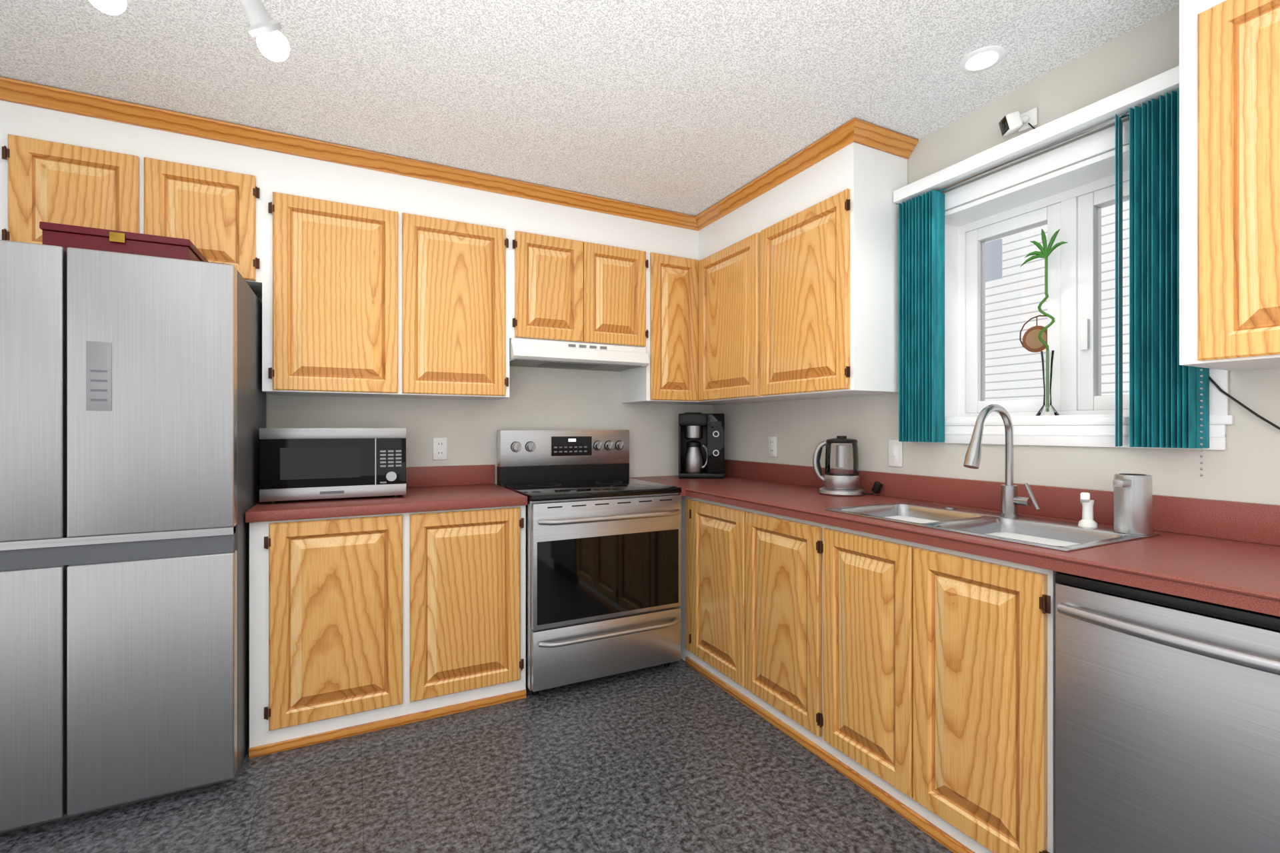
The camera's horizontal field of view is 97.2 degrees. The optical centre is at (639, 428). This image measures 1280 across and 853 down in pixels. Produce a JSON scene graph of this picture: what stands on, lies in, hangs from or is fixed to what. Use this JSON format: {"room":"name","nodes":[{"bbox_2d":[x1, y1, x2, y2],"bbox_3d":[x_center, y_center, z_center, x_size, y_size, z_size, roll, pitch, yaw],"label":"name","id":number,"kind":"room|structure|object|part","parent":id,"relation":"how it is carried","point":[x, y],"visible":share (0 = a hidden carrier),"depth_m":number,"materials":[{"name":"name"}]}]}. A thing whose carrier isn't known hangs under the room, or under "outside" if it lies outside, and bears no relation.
{"room":"kitchen","nodes":[
{"label":"kitchen","id":0,"kind":"room"},
{"bbox_2d":[0,658,953,852],"bbox_3d":[-0.317,1.270,0.647,4.900,0.100,5.500,0,0,-27],"label":"floor","id":1,"kind":"structure","parent":0,"point":[660,759],"depth_m":1.89,"materials":[{"name":"carpet"}]},
{"bbox_2d":[0,240,265,833],"bbox_3d":[-1.936,0.333,2.064,0.865,1.775,0.787,0,0,-27],"label":"fridge","id":2,"kind":"object","parent":1,"relation":"on","point":[133,400],"visible":0.99,"depth_m":1.78,"materials":[{"name":"grey metal"}]},
{"bbox_2d":[39,221,229,264],"bbox_3d":[-1.752,-0.605,2.034,0.485,0.100,0.336,0,0,-27],"label":"box","id":3,"kind":"object","parent":2,"relation":"on","point":[65,236],"visible":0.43,"depth_m":1.87,"materials":[{"name":"red"}]},
{"bbox_2d":[245,464,527,758],"bbox_3d":[-1.126,0.710,2.600,1.051,1.020,0.677,0,0,-27],"label":"base cabinet","id":4,"kind":"object","parent":1,"relation":"on","point":[367,614],"visible":0.9,"depth_m":2.29,"materials":[{"name":"white paint"}]},
{"bbox_2d":[259,428,405,503],"bbox_3d":[-1.363,0.151,2.545,0.543,0.306,0.417,0,0,-27],"label":"microwave","id":5,"kind":"object","parent":4,"relation":"on","point":[295,464],"visible":1,"depth_m":2.36,"materials":[{"name":"black metal"}]},
{"bbox_2d":[496,430,681,695],"bbox_3d":[-0.274,0.614,2.952,0.777,1.212,0.758,0,0,-27],"label":"stove","id":6,"kind":"object","parent":1,"relation":"on","point":[603,545],"visible":0.99,"depth_m":2.70,"materials":[{"name":"silver metal"}]},
{"bbox_2d":[629,404,1279,852],"bbox_3d":[1.026,0.569,1.999,0.675,1.302,3.697,0,0,-27],"label":"base cabinet","id":7,"kind":"object","parent":1,"relation":"on","point":[903,635],"visible":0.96,"depth_m":1.78,"materials":[{"name":"white paint"}]},
{"bbox_2d":[678,412,724,478],"bbox_3d":[0.385,0.102,3.535,0.280,0.402,0.208,0,0,6],"label":"coffee maker","id":8,"kind":"object","parent":7,"relation":"on","point":[701,436],"visible":1,"depth_m":3.45,"materials":[{"name":"black plastic"}]},
{"bbox_3d":[0.360,0.752,2.684,0.027,0.775,0.452,0,0,-27],"label":"door","id":9,"kind":"part","parent":7,"relation":"part of","materials":[{"name":"brown wood"}]},
{"bbox_3d":[0.568,0.752,2.275,0.027,0.775,0.452,0,0,-27],"label":"door","id":10,"kind":"part","parent":7,"relation":"part of","materials":[{"name":"brown wood"}]},
{"bbox_2d":[812,436,883,496],"bbox_3d":[0.949,0.169,2.605,0.208,0.269,0.257,0,0,-27],"label":"kettle","id":11,"kind":"object","parent":7,"relation":"on","point":[835,484],"visible":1,"depth_m":2.60,"materials":[{"name":"silver metal"}]},
{"bbox_3d":[0.752,0.752,1.911,0.027,0.775,0.383,0,0,-27],"label":"door","id":12,"kind":"part","parent":7,"relation":"part of","materials":[{"name":"brown wood"}]},
{"bbox_3d":[0.928,0.752,1.565,0.027,0.775,0.383,0,0,-27],"label":"door","id":13,"kind":"part","parent":7,"relation":"part of","materials":[{"name":"brown wood"}]},
{"bbox_2d":[1112,473,1151,535],"bbox_3d":[1.399,0.215,1.616,0.127,0.168,0.084,0,0,-27],"label":"metal canister","id":14,"kind":"object","parent":7,"relation":"on","point":[1133,493],"visible":1,"depth_m":1.59,"materials":[{"name":"silver metal"}]},
{"bbox_2d":[1055,572,1279,852],"bbox_3d":[1.381,0.785,1.233,0.682,0.870,0.590,0,0,-27],"label":"dishwasher","id":15,"kind":"object","parent":1,"relation":"on","point":[1167,706],"visible":0.94,"depth_m":1.19,"materials":[{"name":"grey metal"}]},
{"bbox_2d":[0,0,1179,215],"bbox_3d":[-0.317,-1.290,0.647,4.900,0.100,5.500,0,0,-27],"label":"ceiling","id":16,"kind":"structure","parent":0,"point":[677,106],"depth_m":1.96,"materials":[{"name":"white paint"}]},
{"bbox_2d":[88,0,289,61],"bbox_3d":[-0.733,-0.969,0.881,0.294,0.542,0.349,0,0,-27],"label":"ceiling fan light","id":17,"kind":"object","parent":16,"relation":"hanging from","point":[272,43],"visible":1,"depth_m":1.03,"materials":[{"name":"grey"}]},
{"bbox_2d":[258,6,1279,505],"bbox_3d":[-0.317,-0.010,0.647,4.900,2.460,5.500,0,0,-27],"label":"wall","id":18,"kind":"structure","parent":0,"point":[1248,471],"depth_m":2.51,"materials":[{"name":"beige paint"}]},
{"bbox_2d":[433,438,447,459],"bbox_3d":[-1.064,0.107,3.008,0.072,0.118,0.007,0,0,-27],"label":"outlet","id":19,"kind":"object","parent":18,"relation":"attached to","point":[440,445],"visible":1,"depth_m":3.00,"materials":[{"name":"white plastic"}]},
{"bbox_2d":[0,0,1279,405],"bbox_3d":[-0.400,-0.697,1.416,3.747,1.078,3.447,0,0,-27],"label":"upper cabinet","id":20,"kind":"object","parent":18,"relation":"attached to","point":[374,274],"visible":0.94,"depth_m":2.44,"materials":[{"name":"white paint"}]},
{"bbox_3d":[-2.107,-0.836,2.099,0.375,0.435,0.027,0,0,-27],"label":"door","id":21,"kind":"part","parent":20,"relation":"part of","materials":[{"name":"brown wood"}]},
{"bbox_3d":[-1.758,-0.836,2.277,0.375,0.435,0.027,0,0,-27],"label":"door","id":22,"kind":"part","parent":20,"relation":"part of","materials":[{"name":"brown wood"}]},
{"bbox_3d":[-1.339,-0.581,2.489,0.502,0.835,0.027,0,0,-27],"label":"door","id":23,"kind":"part","parent":20,"relation":"part of","materials":[{"name":"brown wood"}]},
{"bbox_3d":[-0.880,-0.581,2.722,0.493,0.835,0.027,0,0,-27],"label":"door","id":24,"kind":"part","parent":20,"relation":"part of","materials":[{"name":"brown wood"}]},
{"bbox_3d":[-0.755,-1.206,2.115,3.747,0.060,1.224,0,0,-27],"label":"crown moulding","id":25,"kind":"part","parent":20,"relation":"part of","materials":[{"name":"brown wood"}]},
{"bbox_3d":[-0.473,-0.731,2.928,0.380,0.535,0.027,0,0,-27],"label":"door","id":26,"kind":"part","parent":20,"relation":"part of","materials":[{"name":"brown wood"}]},
{"bbox_2d":[509,338,649,371],"bbox_3d":[-0.373,-0.401,3.143,0.762,0.109,0.387,0,0,-27],"label":"range hood","id":27,"kind":"object","parent":20,"relation":"attached to","point":[523,353],"visible":0.94,"depth_m":3.00,"materials":[{"name":"white metal"}]},
{"bbox_3d":[-0.128,-0.731,3.104,0.387,0.535,0.027,0,0,-27],"label":"door","id":28,"kind":"part","parent":20,"relation":"part of","materials":[{"name":"brown wood"}]},
{"bbox_3d":[0.204,-0.581,3.274,0.318,0.835,0.022,0,0,-27],"label":"door","id":29,"kind":"part","parent":20,"relation":"part of","materials":[{"name":"brown wood"}]},
{"bbox_3d":[0.474,-0.576,3.083,0.022,0.825,0.540,0,0,-27],"label":"door","id":30,"kind":"part","parent":20,"relation":"part of","materials":[{"name":"brown wood"}]},
{"bbox_3d":[0.734,-0.576,2.567,0.027,0.825,0.570,0,0,-27],"label":"door","id":31,"kind":"part","parent":20,"relation":"part of","materials":[{"name":"brown wood"}]},
{"bbox_3d":[1.483,-0.581,1.095,0.022,0.835,0.600,0,0,-27],"label":"door","id":32,"kind":"part","parent":20,"relation":"part of","materials":[{"name":"brown wood"}]},
{"bbox_2d":[768,436,776,457],"bbox_3d":[0.764,0.104,3.255,0.007,0.118,0.072,0,0,-27],"label":"outlet","id":33,"kind":"object","parent":18,"relation":"attached to","point":[772,441],"visible":1,"depth_m":3.25,"materials":[{"name":"white plastic"}]},
{"bbox_2d":[888,440,902,467],"bbox_3d":[1.134,0.110,2.515,0.015,0.118,0.072,0,0,-27],"label":"outlet","id":34,"kind":"object","parent":18,"relation":"attached to","point":[895,447],"visible":0.92,"depth_m":2.51,"materials":[{"name":"white plastic"}]},
{"bbox_2d":[998,107,1037,135],"bbox_3d":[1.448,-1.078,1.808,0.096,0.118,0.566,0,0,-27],"label":"security camera","id":35,"kind":"object","parent":18,"relation":"attached to","point":[1012,123],"visible":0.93,"depth_m":2.00,"materials":[{"name":"white plastic"}]},
{"bbox_2d":[914,120,1233,450],"bbox_3d":[1.534,-0.450,2.062,0.314,1.020,1.000,0,0,-27],"label":"window","id":36,"kind":"structure","parent":18,"relation":"attached to","point":[1071,199],"depth_m":2.07,"materials":[{"name":"white painted wood"}]},
{"bbox_2d":[1019,315,1047,352],"bbox_3d":[1.644,-0.392,2.325,0.011,0.153,0.157,0,0,-27],"label":"suncatcher","id":37,"kind":"object","parent":36,"relation":"hanging from","point":[1031,343],"visible":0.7,"depth_m":2.34,"materials":[{"name":"brown wood"}]},
{"bbox_2d":[1020,228,1067,415],"bbox_3d":[1.472,-0.389,2.061,0.072,0.685,0.161,0,0,-27],"label":"bamboo plant","id":38,"kind":"object","parent":36,"relation":"on","point":[1046,251],"visible":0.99,"depth_m":2.05,"materials":[{"name":"green plant"}]},
{"bbox_2d":[893,65,1279,476],"bbox_3d":[1.387,-0.442,1.909,0.090,1.146,1.173,0,0,-27],"label":"vertical blinds","id":39,"kind":"object","parent":36,"relation":"attached to","point":[1169,401],"visible":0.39,"depth_m":1.68,"materials":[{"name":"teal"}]},
{"bbox_3d":[1.611,-0.416,1.481,0.070,1.095,0.206,0,0,-27],"label":"blind chain hanging","id":40,"kind":"part","parent":39,"relation":"part of","materials":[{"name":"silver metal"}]},
{"bbox_2d":[958,45,1005,72],"bbox_3d":[1.147,-1.236,1.894,0.136,0.007,0.136,0,0,-27],"label":"recessed light","id":41,"kind":"object","parent":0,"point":[983,59],"visible":1,"depth_m":1.89,"materials":[{"name":"white plastic"}]},
{"bbox_2d":[985,200,1129,400],"bbox_3d":[3.180,-1.980,2.925,6.000,7.600,22.000,0,0,-27],"label":"neighbouring house","id":42,"kind":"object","parent":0,"point":[1014,293],"visible":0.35,"depth_m":6.27,"materials":[{"name":"white"}]}
]}

